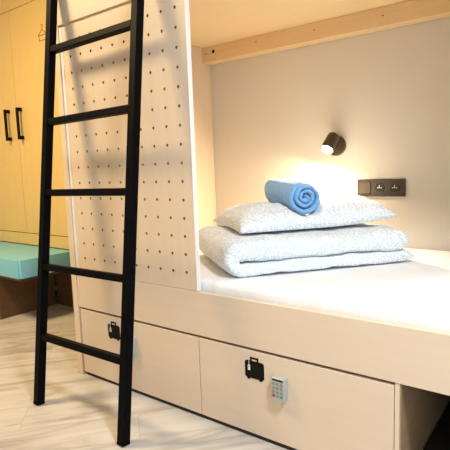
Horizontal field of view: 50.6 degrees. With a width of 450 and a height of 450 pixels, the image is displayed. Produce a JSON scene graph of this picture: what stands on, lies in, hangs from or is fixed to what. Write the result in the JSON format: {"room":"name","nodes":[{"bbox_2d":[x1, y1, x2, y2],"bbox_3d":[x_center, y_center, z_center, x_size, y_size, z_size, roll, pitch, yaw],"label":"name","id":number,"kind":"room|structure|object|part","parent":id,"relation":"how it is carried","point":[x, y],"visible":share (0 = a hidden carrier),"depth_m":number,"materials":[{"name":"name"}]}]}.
{"room":"dormitory","nodes":[
{"label":"dormitory","id":0,"kind":"room"},
{"bbox_2d":[0,283,449,449],"bbox_3d":[-0.984,0.962,0.988,6.770,0.080,4.950,3,9,37],"label":"floor","id":1,"kind":"structure","parent":0,"point":[79,411],"depth_m":1.99,"materials":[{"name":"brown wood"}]},
{"bbox_2d":[0,241,70,318],"bbox_3d":[-1.869,0.387,3.766,1.725,0.448,0.450,3,9,37],"label":"bench","id":2,"kind":"object","parent":1,"relation":"on","point":[18,262],"visible":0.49,"depth_m":3.34,"materials":[{"name":"blue fabric"}]},
{"bbox_2d":[0,241,70,278],"bbox_3d":[-1.886,0.228,3.732,1.725,0.122,0.412,3,9,37],"label":"cushion","id":3,"kind":"object","parent":2,"relation":"on","point":[17,261],"depth_m":3.21,"materials":[{"name":"blue fabric"}]},
{"bbox_2d":[0,0,73,306],"bbox_3d":[-1.326,-0.707,3.693,2.580,2.599,0.488,3,9,37],"label":"wardrobe","id":4,"kind":"object","parent":1,"relation":"on","point":[22,22],"visible":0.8,"depth_m":3.55,"materials":[{"name":"laminate"}]},
{"bbox_3d":[-1.671,-0.767,3.664,0.024,0.234,0.042,3,9,37],"label":"handle","id":5,"kind":"part","parent":4,"relation":"part of","materials":[{"name":"black metal"}]},
{"bbox_3d":[-1.812,-0.775,3.810,0.596,1.650,0.020,3,9,37],"label":"door","id":6,"kind":"part","parent":4,"relation":"part of","materials":[{"name":"laminate"}]},
{"bbox_3d":[-1.608,-1.782,3.504,1.198,0.401,0.020,3,9,37],"label":"door","id":7,"kind":"part","parent":4,"relation":"part of","materials":[{"name":"laminate"}]},
{"bbox_3d":[-1.534,-0.759,3.561,0.024,0.234,0.042,3,9,37],"label":"handle","id":8,"kind":"part","parent":4,"relation":"part of","materials":[{"name":"black metal"}]},
{"bbox_3d":[-1.332,-0.747,3.449,0.596,1.650,0.020,3,9,37],"label":"door","id":9,"kind":"part","parent":4,"relation":"part of","materials":[{"name":"laminate"}]},
{"bbox_2d":[33,0,143,446],"bbox_3d":[-0.570,-0.146,1.933,0.656,1.864,0.312,3,9,37],"label":"ladder","id":10,"kind":"object","parent":1,"relation":"on","point":[135,25],"visible":1,"depth_m":1.84,"materials":[{"name":"black metal"}]},
{"bbox_3d":[-0.789,-0.159,2.098,0.043,1.864,0.326,1,8,23],"label":"rail","id":11,"kind":"part","parent":10,"relation":"part of","materials":[{"name":"black"}]},
{"bbox_3d":[-0.346,-0.133,1.764,0.043,1.864,0.323,1,8,25],"label":"rail","id":12,"kind":"part","parent":10,"relation":"part of","materials":[{"name":"black metal"}]},
{"bbox_2d":[56,0,449,449],"bbox_3d":[0.386,-0.439,2.036,2.115,2.349,1.109,3,9,37],"label":"bunk bed","id":13,"kind":"object","parent":1,"relation":"on","point":[285,376],"visible":0.83,"depth_m":1.91,"materials":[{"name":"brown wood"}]},
{"bbox_3d":[-0.727,-0.339,2.245,0.018,1.131,0.022,3,9,37],"label":"edge trim","id":14,"kind":"part","parent":13,"relation":"part of","materials":[{"name":"white wood"}]},
{"bbox_3d":[0.057,-1.019,1.542,2.053,0.316,0.022,3,9,37],"label":"rail","id":15,"kind":"part","parent":13,"relation":"part of","materials":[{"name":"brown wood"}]},
{"bbox_3d":[-0.421,-0.322,2.015,0.746,1.131,0.018,3,9,37],"label":"peg panel","id":16,"kind":"part","parent":13,"relation":"part of","materials":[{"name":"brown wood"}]},
{"bbox_3d":[-0.217,0.549,2.361,0.754,0.318,0.612,3,9,37],"label":"drawer","id":17,"kind":"part","parent":13,"relation":"part of","materials":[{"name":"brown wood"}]},
{"bbox_3d":[-0.121,-0.304,1.789,0.006,1.131,0.022,3,9,37],"label":"edge trim","id":18,"kind":"part","parent":13,"relation":"part of","materials":[{"name":"white wood"}]},
{"bbox_3d":[0.107,0.357,1.711,2.053,0.175,0.022,3,9,37],"label":"rail","id":19,"kind":"part","parent":13,"relation":"part of","materials":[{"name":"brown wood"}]},
{"bbox_3d":[0.390,0.583,1.904,0.758,0.318,0.612,3,9,37],"label":"drawer","id":20,"kind":"part","parent":13,"relation":"part of","materials":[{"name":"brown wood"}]},
{"bbox_2d":[199,248,449,331],"bbox_3d":[0.441,0.262,2.135,2.015,0.194,1.047,3,9,37],"label":"mattress","id":21,"kind":"object","parent":13,"relation":"on","point":[415,291],"visible":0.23,"depth_m":1.70,"materials":[{"name":"white fabric"}]},
{"bbox_2d":[199,223,413,276],"bbox_3d":[0.329,0.079,2.210,0.849,0.156,0.597,-4,7,-15],"label":"duvet","id":22,"kind":"object","parent":21,"relation":"on","point":[243,254],"visible":0.92,"depth_m":1.94,"materials":[{"name":"fabric"}]},
{"bbox_2d":[213,193,396,233],"bbox_3d":[0.348,-0.073,2.251,0.728,0.136,0.500,-4,7,-14],"label":"pillow","id":23,"kind":"object","parent":22,"relation":"on","point":[333,209],"visible":0.91,"depth_m":2.07,"materials":[{"name":"fabric"}]},
{"bbox_2d":[264,179,319,213],"bbox_3d":[0.305,-0.136,2.200,0.158,0.150,0.318,-4,7,-17],"label":"rolled towel","id":24,"kind":"object","parent":23,"relation":"on","point":[297,196],"visible":0.99,"depth_m":2.08,"materials":[{"name":"blue fabric"}]},
{"bbox_2d":[8,17,449,282],"bbox_3d":[0.428,-0.662,2.740,6.770,2.620,0.100,3,9,37],"label":"wall","id":25,"kind":"structure","parent":0,"point":[386,93],"depth_m":2.51,"materials":[{"name":"beige paint"}]},
{"bbox_2d":[321,132,345,155],"bbox_3d":[0.560,-0.428,2.516,0.108,0.123,0.149,3,9,37],"label":"wall spotlight","id":26,"kind":"object","parent":25,"relation":"attached to","point":[334,144],"visible":1,"depth_m":2.49,"materials":[{"name":"brown metal"}]},
{"bbox_2d":[357,179,405,196],"bbox_3d":[0.801,-0.192,2.451,0.248,0.088,0.017,3,9,37],"label":"panel","id":27,"kind":"object","parent":25,"relation":"attached to","point":[365,187],"visible":0.97,"depth_m":2.44,"materials":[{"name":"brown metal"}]}
]}

